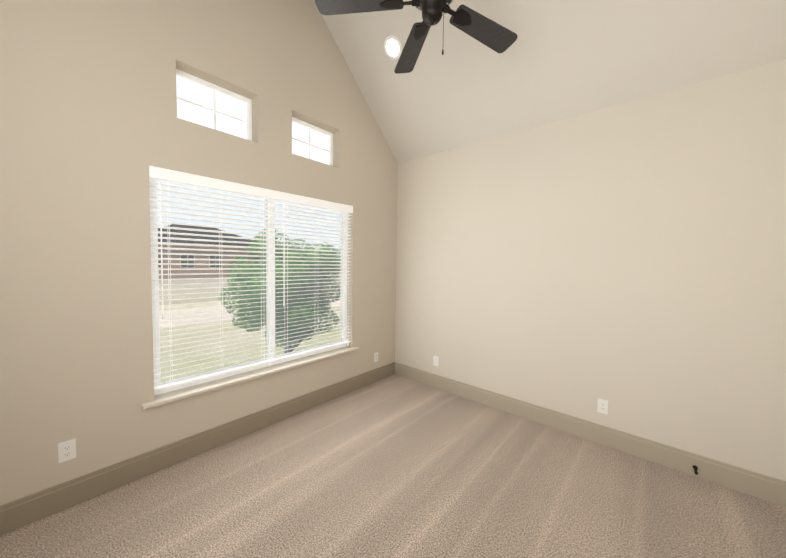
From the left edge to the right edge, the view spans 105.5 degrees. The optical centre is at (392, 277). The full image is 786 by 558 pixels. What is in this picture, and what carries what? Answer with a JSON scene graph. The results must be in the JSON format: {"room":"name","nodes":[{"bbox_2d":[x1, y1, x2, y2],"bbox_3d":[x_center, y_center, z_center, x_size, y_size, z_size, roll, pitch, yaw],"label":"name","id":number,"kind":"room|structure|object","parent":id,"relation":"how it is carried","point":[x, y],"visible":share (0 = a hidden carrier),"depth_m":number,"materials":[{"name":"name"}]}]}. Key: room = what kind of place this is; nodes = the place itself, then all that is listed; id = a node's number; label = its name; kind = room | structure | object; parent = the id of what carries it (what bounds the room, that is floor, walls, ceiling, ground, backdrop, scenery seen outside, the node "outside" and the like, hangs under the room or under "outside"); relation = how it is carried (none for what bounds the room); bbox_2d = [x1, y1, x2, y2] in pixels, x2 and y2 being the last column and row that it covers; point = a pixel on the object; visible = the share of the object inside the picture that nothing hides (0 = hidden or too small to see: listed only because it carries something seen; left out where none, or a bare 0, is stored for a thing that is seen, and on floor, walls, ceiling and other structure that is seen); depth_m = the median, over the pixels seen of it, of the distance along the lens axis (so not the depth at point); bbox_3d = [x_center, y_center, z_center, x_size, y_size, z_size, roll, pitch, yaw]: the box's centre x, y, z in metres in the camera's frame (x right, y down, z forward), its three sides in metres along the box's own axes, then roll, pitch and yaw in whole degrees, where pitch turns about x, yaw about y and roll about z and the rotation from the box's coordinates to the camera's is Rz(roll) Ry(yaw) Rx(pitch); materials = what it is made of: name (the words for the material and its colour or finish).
{"room":"empty bedroom","nodes":[
{"label":"empty bedroom","id":0,"kind":"room"},
{"bbox_2d":[0,0,397,505],"bbox_3d":[-1.219,-1.174,2.511,0.160,5.000,4.020,3,4,41],"label":"wall","id":1,"kind":"structure","parent":0,"point":[93,127],"depth_m":1.91,"materials":[{"name":"beige paint"}]},
{"bbox_2d":[58,438,75,462],"bbox_3d":[-1.906,1.015,1.749,0.007,0.115,0.070,3,4,41],"label":"electrical outlet","id":2,"kind":"object","parent":1,"relation":"attached to","point":[66,450],"visible":1,"depth_m":1.75,"materials":[{"name":"white plastic"}]},
{"bbox_2d":[0,362,395,535],"bbox_3d":[-1.193,1.249,2.573,0.016,0.155,3.700,3,4,41],"label":"baseboard","id":3,"kind":"structure","parent":1,"relation":"attached to","point":[26,510],"depth_m":2.06,"materials":[{"name":"beige paint"}]},
{"bbox_2d":[176,69,251,140],"bbox_3d":[-1.412,-1.315,2.366,0.040,0.390,0.565,3,4,41],"label":"transom","id":4,"kind":"object","parent":1,"relation":"in","point":[209,85],"visible":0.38,"depth_m":2.37,"materials":[{"name":"white plastic"}]},
{"bbox_2d":[149,179,347,395],"bbox_3d":[-1.129,0.024,2.757,0.070,1.585,1.775,3,4,41],"label":"window","id":5,"kind":"structure","parent":1,"relation":"in","point":[156,324],"depth_m":2.62,"materials":[{"name":"white plastic"}]},
{"bbox_2d":[149,177,275,390],"bbox_3d":[-1.364,0.014,2.371,0.052,1.522,0.878,3,4,41],"label":"window blinds","id":6,"kind":"object","parent":5,"relation":"attached to","point":[187,380],"visible":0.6,"depth_m":2.30,"materials":[{"name":"white plastic"}]},
{"bbox_2d":[274,199,351,360],"bbox_3d":[-0.777,-0.009,3.039,0.052,1.522,0.878,3,4,41],"label":"window blinds","id":7,"kind":"object","parent":5,"relation":"attached to","point":[288,355],"visible":0.88,"depth_m":2.97,"materials":[{"name":"white plastic"}]},
{"bbox_2d":[141,346,358,409],"bbox_3d":[-1.091,0.831,2.752,0.215,0.025,1.915,3,4,41],"label":"window sill","id":8,"kind":"structure","parent":1,"relation":"attached to","point":[172,396],"depth_m":2.45,"materials":[{"name":"paint"}]},
{"bbox_2d":[149,166,352,213],"bbox_3d":[-1.054,-0.726,2.665,0.077,0.074,1.771,3,4,41],"label":"valance","id":9,"kind":"object","parent":1,"relation":"attached to","point":[177,176],"visible":0.85,"depth_m":2.40,"materials":[{"name":"white"}]},
{"bbox_2d":[159,180,163,319],"bbox_3d":[-1.586,-0.183,2.050,0.012,0.955,0.012,2,3,26],"label":"cord","id":10,"kind":"object","parent":9,"relation":"hanging from","point":[162,260],"depth_m":2.05,"materials":[{"name":"white plastic"}]},
{"bbox_2d":[283,201,284,306],"bbox_3d":[-0.995,-0.207,2.724,0.012,0.955,0.012,2,3,26],"label":"cord","id":11,"kind":"object","parent":9,"relation":"hanging from","point":[283,201],"depth_m":2.72,"materials":[{"name":"white plastic"}]},
{"bbox_2d":[347,268,348,345],"bbox_3d":[-0.493,0.035,3.314,0.016,1.480,0.015,3,4,41],"label":"cord","id":12,"kind":"object","parent":9,"relation":"hanging from","point":[348,268],"depth_m":3.32,"materials":[{"name":"white plastic"}]},
{"bbox_2d":[292,117,332,165],"bbox_3d":[-0.840,-1.338,3.018,0.040,0.390,0.550,3,4,41],"label":"transom","id":13,"kind":"object","parent":1,"relation":"in","point":[314,128],"visible":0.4,"depth_m":3.04,"materials":[{"name":"white plastic"}]},
{"bbox_2d":[374,352,377,361],"bbox_3d":[-0.207,0.987,3.687,0.007,0.115,0.070,3,4,41],"label":"electrical outlet","id":14,"kind":"object","parent":1,"relation":"attached to","point":[376,357],"visible":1,"depth_m":3.68,"materials":[{"name":"white plastic"}]},
{"bbox_2d":[0,374,785,557],"bbox_3d":[0.151,1.531,1.403,3.920,0.250,4.020,3,4,41],"label":"floor","id":15,"kind":"structure","parent":0,"point":[394,466],"depth_m":1.85,"materials":[{"name":"carpet"}]},
{"bbox_2d":[314,0,785,163],"bbox_3d":[0.209,-2.063,1.226,3.920,1.473,3.700,3,4,41],"label":"ceiling","id":16,"kind":"structure","parent":0,"point":[557,60],"depth_m":2.37,"materials":[{"name":"paint"}]},
{"bbox_2d":[384,35,401,59],"bbox_3d":[-0.002,-2.160,2.818,0.190,0.133,0.139,3,4,41],"label":"recessed light","id":17,"kind":"object","parent":16,"relation":"in","point":[392,48],"visible":1,"depth_m":2.81,"materials":[{"name":"white glass"}]},
{"bbox_2d":[395,59,785,480],"bbox_3d":[1.510,-0.139,2.721,3.760,3.000,0.160,3,4,41],"label":"wall","id":18,"kind":"structure","parent":0,"point":[627,261],"depth_m":2.34,"materials":[{"name":"beige paint"}]},
{"bbox_2d":[433,356,438,365],"bbox_3d":[0.507,0.992,3.530,0.070,0.115,0.007,3,4,41],"label":"electrical outlet","id":19,"kind":"object","parent":18,"relation":"attached to","point":[435,360],"visible":1,"depth_m":3.53,"materials":[{"name":"white plastic"}]},
{"bbox_2d":[396,362,785,506],"bbox_3d":[1.369,1.280,2.778,3.540,0.155,0.016,3,4,41],"label":"baseboard","id":20,"kind":"structure","parent":18,"relation":"attached to","point":[755,484],"depth_m":2.37,"materials":[{"name":"beige paint"}]},
{"bbox_2d":[692,465,697,474],"bbox_3d":[2.099,1.340,2.073,0.028,0.028,0.084,3,4,41],"label":"door stop","id":21,"kind":"object","parent":20,"relation":"attached to","point":[695,467],"visible":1,"depth_m":2.08,"materials":[{"name":"black metal"}]},
{"bbox_2d":[597,398,607,414],"bbox_3d":[1.727,1.064,2.462,0.070,0.115,0.007,3,4,41],"label":"electrical outlet","id":22,"kind":"object","parent":18,"relation":"attached to","point":[602,406],"visible":1,"depth_m":2.46,"materials":[{"name":"white plastic"}]},
{"label":"outside","id":23,"kind":"structure","parent":0,"visible":0},
{"bbox_2d":[159,267,339,381],"bbox_3d":[-97.816,-1.186,89.743,259.820,0.300,400.000,3,4,41],"label":"ground","id":24,"kind":"structure","parent":23,"point":[189,335],"depth_m":16.63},
{"bbox_2d":[158,224,265,280],"bbox_3d":[-27.187,-2.443,41.027,13.100,9.300,17.100,3,4,41],"label":"house","id":25,"kind":"structure","parent":24,"relation":"on","point":[198,252],"depth_m":36.71,"materials":[{"name":"brown brick"}]},
{"bbox_2d":[159,296,339,328],"bbox_3d":[-19.575,3.297,21.238,8.000,0.030,400.000,3,4,41],"label":"street","id":26,"kind":"structure","parent":24,"relation":"on","point":[199,315],"depth_m":24.55,"materials":[{"name":"grey concrete"}]},
{"bbox_2d":[159,276,339,305],"bbox_3d":[-15.699,1.273,37.684,0.140,2.580,150.070,3,4,41],"label":"fence","id":27,"kind":"object","parent":24,"relation":"on","point":[193,291],"depth_m":31.60,"materials":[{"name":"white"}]},
{"bbox_2d":[218,230,339,353],"bbox_3d":[-2.839,1.405,8.496,2.894,5.608,3.375,3,4,41],"label":"tree","id":28,"kind":"object","parent":24,"relation":"on","point":[249,318],"depth_m":7.94,"materials":[{"name":"green plant"}]},
{"bbox_2d":[280,246,340,270],"bbox_3d":[-60.534,-3.979,85.535,22.190,13.137,172.743,3,4,41],"label":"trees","id":29,"kind":"object","parent":24,"relation":"on","point":[329,262],"depth_m":122.55,"materials":[{"name":"green plant"}]},
{"bbox_3d":[0.414,-2.506,1.430,3.600,0.160,0.160,3,4,41],"label":"tie beam","id":30,"kind":"structure","parent":0,"visible":0},
{"bbox_2d":[315,0,517,73],"bbox_3d":[0.263,-1.842,1.639,1.233,1.193,1.293,3,4,41],"label":"fan","id":31,"kind":"object","parent":30,"relation":"hanging from","point":[491,34],"visible":1,"depth_m":1.81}
]}

